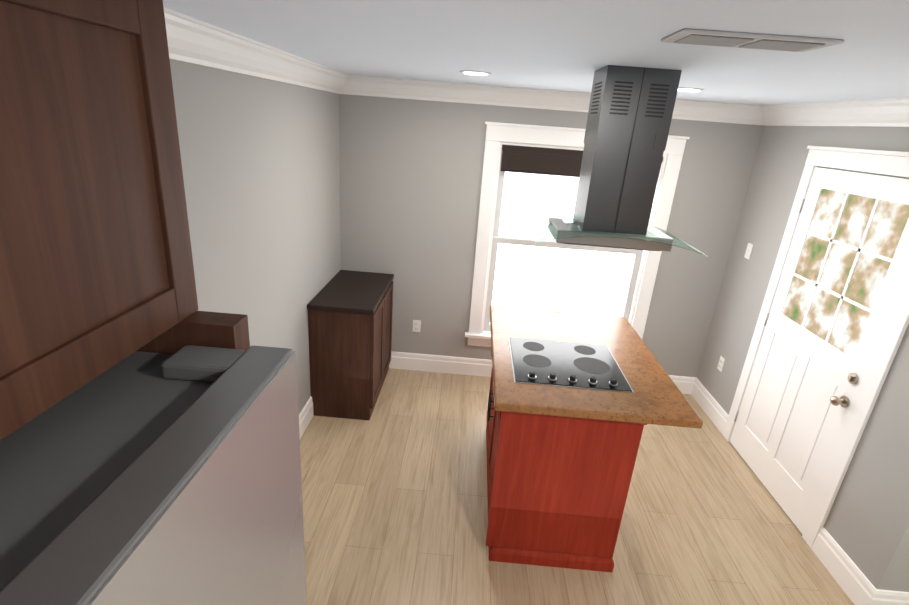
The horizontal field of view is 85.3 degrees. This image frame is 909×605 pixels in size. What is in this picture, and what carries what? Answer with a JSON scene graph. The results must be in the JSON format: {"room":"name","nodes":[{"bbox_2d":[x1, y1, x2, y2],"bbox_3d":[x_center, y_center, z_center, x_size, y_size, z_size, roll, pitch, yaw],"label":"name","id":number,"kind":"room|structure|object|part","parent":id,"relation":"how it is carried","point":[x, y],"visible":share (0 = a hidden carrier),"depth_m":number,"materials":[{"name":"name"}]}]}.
{"room":"kitchen","nodes":[
{"label":"kitchen","id":0,"kind":"room"},
{"bbox_2d":[170,59,340,413],"bbox_3d":[-1.212,0.850,0.170,0.120,2.400,8.360,5,20,1],"label":"wall","id":1,"kind":"structure","parent":0,"point":[260,159],"depth_m":2.54,"materials":[{"name":"grey paint"}]},
{"bbox_2d":[0,0,249,440],"bbox_3d":[-0.778,0.744,0.614,0.703,2.355,1.116,5,20,1],"label":"upper cabinet","id":2,"kind":"object","parent":1,"relation":"attached to","point":[97,276],"visible":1,"depth_m":0.60,"materials":[{"name":"brown wood"}]},
{"bbox_2d":[164,7,351,94],"bbox_3d":[-1.021,-0.204,-0.224,0.102,0.128,8.360,5,20,1],"label":"crown molding","id":3,"kind":"structure","parent":1,"relation":"attached to","point":[193,40],"depth_m":2.06,"materials":[{"name":"white wood"}]},
{"bbox_2d":[299,397,313,438],"bbox_3d":[-1.096,1.023,2.975,0.018,0.163,3.120,5,20,1],"label":"baseboard","id":4,"kind":"structure","parent":1,"relation":"attached to","point":[306,414],"depth_m":3.52,"materials":[{"name":"white wood"}]},
{"bbox_2d":[163,0,908,105],"bbox_3d":[1.147,-0.157,-0.240,4.670,0.100,8.510,5,20,1],"label":"ceiling","id":5,"kind":"structure","parent":0,"point":[568,45],"depth_m":1.57,"materials":[{"name":"white paint"}]},
{"bbox_2d":[460,70,490,74],"bbox_3d":[0.114,-1.260,2.710,0.175,0.009,0.175,3,20,-4],"label":"recessed light","id":6,"kind":"object","parent":5,"relation":"in","point":[471,72],"depth_m":2.66,"materials":[{"name":"white"}]},
{"bbox_2d":[525,65,707,255],"bbox_3d":[0.756,-0.647,2.260,0.740,0.756,0.540,5,20,1],"label":"range hood","id":7,"kind":"object","parent":5,"relation":"hanging from","point":[630,114],"visible":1,"depth_m":2.15,"materials":[{"name":"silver metal"}]},
{"bbox_2d":[678,87,704,91],"bbox_3d":[1.293,-1.182,2.741,0.175,0.009,0.175,3,20,-4],"label":"recessed light","id":8,"kind":"object","parent":5,"relation":"in","point":[687,89],"depth_m":2.69,"materials":[{"name":"white plastic"}]},
{"bbox_2d":[661,28,843,51],"bbox_3d":[0.779,-0.695,1.315,0.400,0.012,0.170,5,20,1],"label":"ceiling vent","id":9,"kind":"object","parent":5,"relation":"in","point":[744,40],"visible":1,"depth_m":1.27,"materials":[{"name":"grey"}]},
{"bbox_2d":[339,94,763,376],"bbox_3d":[0.641,-0.464,4.128,3.420,2.400,0.150,5,20,1],"label":"wall","id":10,"kind":"structure","parent":0,"point":[411,171],"depth_m":3.96,"materials":[{"name":"grey paint"}]},
{"bbox_2d":[412,320,420,331],"bbox_3d":[-0.334,0.208,4.337,0.072,0.114,0.010,5,20,1],"label":"outlet","id":11,"kind":"object","parent":10,"relation":"attached to","point":[416,325],"visible":1,"depth_m":4.34,"materials":[{"name":"white plastic"}]},
{"bbox_2d":[465,332,490,338],"bbox_3d":[0.868,0.345,4.298,1.560,0.029,0.060,5,20,1],"label":"window sill","id":12,"kind":"structure","parent":10,"relation":"attached to","point":[477,335],"depth_m":4.29,"materials":[{"name":"white wood"}]},
{"bbox_2d":[389,351,694,393],"bbox_3d":[0.558,0.612,4.434,3.180,0.163,0.018,5,20,1],"label":"baseboard","id":13,"kind":"structure","parent":10,"relation":"attached to","point":[399,360],"depth_m":4.43,"materials":[{"name":"white wood"}]},
{"bbox_2d":[352,75,759,124],"bbox_3d":[0.774,-1.480,3.618,3.060,0.128,0.102,5,20,1],"label":"crown molding","id":14,"kind":"structure","parent":10,"relation":"attached to","point":[361,85],"depth_m":3.61,"materials":[{"name":"white wood"}]},
{"bbox_2d":[467,121,689,346],"bbox_3d":[0.930,-0.458,4.097,1.530,1.860,0.182,5,20,1],"label":"window","id":15,"kind":"structure","parent":10,"relation":"in","point":[496,132],"depth_m":3.99,"materials":[{"name":"white wood"}]},
{"bbox_3d":[0.930,-0.450,4.120,1.236,1.576,0.075,5,20,1],"label":"window sashes","id":16,"kind":"part","parent":15,"relation":"part of","materials":[{"name":"white wood"}]},
{"bbox_2d":[501,145,662,182],"bbox_3d":[0.976,-1.074,3.828,1.230,0.198,0.035,5,20,1],"label":"window blind","id":17,"kind":"object","parent":15,"relation":"attached to","point":[540,160],"visible":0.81,"depth_m":3.82,"materials":[{"name":"black fabric"}]},
{"bbox_2d":[300,368,853,604],"bbox_3d":[0.970,2.184,0.620,4.670,0.100,8.510,5,20,1],"label":"floor","id":18,"kind":"structure","parent":0,"point":[395,499],"depth_m":2.86,"materials":[{"name":"brown wood"}]},
{"bbox_2d":[0,345,306,604],"bbox_3d":[-0.732,1.041,0.656,0.786,1.775,0.990,5,20,1],"label":"fridge","id":19,"kind":"object","parent":18,"relation":"on","point":[141,478],"visible":0.98,"depth_m":0.58,"materials":[{"name":"grey metal"}]},
{"bbox_2d":[307,270,393,419],"bbox_3d":[-0.792,0.306,3.924,0.459,0.895,0.861,5,20,1],"label":"base cabinet","id":20,"kind":"object","parent":18,"relation":"on","point":[350,325],"visible":0.98,"depth_m":3.58,"materials":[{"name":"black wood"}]},
{"bbox_2d":[486,306,702,572],"bbox_3d":[0.639,0.714,2.942,0.925,1.010,1.260,5,20,1],"label":"kitchen island","id":21,"kind":"object","parent":18,"relation":"on","point":[577,402],"visible":1,"depth_m":2.44,"materials":[{"name":"wood"}]},
{"bbox_2d":[697,126,908,590],"bbox_3d":[2.229,0.060,3.026,0.120,2.400,2.120,5,20,1],"label":"wall","id":22,"kind":"structure","parent":0,"point":[866,526],"depth_m":2.75,"materials":[{"name":"grey paint"}]},
{"bbox_2d":[691,377,728,434],"bbox_3d":[2.117,0.855,4.091,0.018,0.163,0.595,5,20,1],"label":"baseboard","id":23,"kind":"structure","parent":22,"relation":"attached to","point":[706,401],"depth_m":4.08,"materials":[{"name":"white wood"}]},
{"bbox_2d":[717,356,724,371],"bbox_3d":[2.147,0.495,3.977,0.010,0.115,0.072,5,20,1],"label":"outlet","id":24,"kind":"object","parent":22,"relation":"attached to","point":[721,364],"visible":1,"depth_m":3.97,"materials":[{"name":"white plastic"}]},
{"bbox_2d":[744,243,752,259],"bbox_3d":[2.212,-0.387,3.717,0.016,0.115,0.072,5,20,1],"label":"light switch","id":25,"kind":"object","parent":22,"relation":"attached to","point":[748,250],"visible":1,"depth_m":3.71,"materials":[{"name":"white plastic"}]},
{"bbox_2d":[723,145,908,548],"bbox_3d":[2.139,0.210,2.955,0.030,2.155,1.125,5,20,1],"label":"door frame","id":26,"kind":"structure","parent":22,"relation":"attached to","point":[894,163],"depth_m":2.69,"materials":[{"name":"white wood"}]},
{"bbox_2d":[730,167,908,533],"bbox_3d":[2.107,0.258,2.979,0.084,2.020,0.915,5,20,1],"label":"door","id":27,"kind":"structure","parent":22,"relation":"in","point":[843,278],"depth_m":2.88,"materials":[{"name":"white wood"}]},
{"bbox_2d":[756,96,908,126],"bbox_3d":[2.193,-0.977,2.539,0.102,0.128,2.112,5,20,1],"label":"crown molding","id":28,"kind":"structure","parent":22,"relation":"attached to","point":[894,111],"depth_m":2.81,"materials":[{"name":"white wood"}]},
{"bbox_2d":[812,527,870,604],"bbox_3d":[2.039,1.395,2.605,0.018,0.163,0.380,5,20,1],"label":"baseboard","id":29,"kind":"structure","parent":22,"relation":"attached to","point":[851,578],"depth_m":2.59,"materials":[{"name":"white wood"}]},
{"bbox_2d":[902,578,908,591],"bbox_3d":[2.862,0.458,2.073,1.250,2.400,0.120,5,20,1],"label":"wall","id":30,"kind":"structure","parent":0,"point":[906,588],"depth_m":2.38,"materials":[{"name":"grey paint"}]},
{"bbox_2d":[863,583,908,604],"bbox_3d":[2.651,1.518,2.396,1.268,0.163,0.018,5,20,1],"label":"baseboard","id":31,"kind":"structure","parent":30,"relation":"attached to","point":[875,596],"depth_m":2.39,"materials":[{"name":"white wood"}]},
{"label":"outside","id":32,"kind":"structure","parent":0,"visible":0},
{"bbox_2d":[492,172,633,316],"bbox_3d":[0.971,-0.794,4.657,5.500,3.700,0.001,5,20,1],"label":"window glass","id":33,"kind":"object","parent":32,"point":[562,280],"depth_m":4.81,"materials":[{"name":"clear glass"}]}
]}

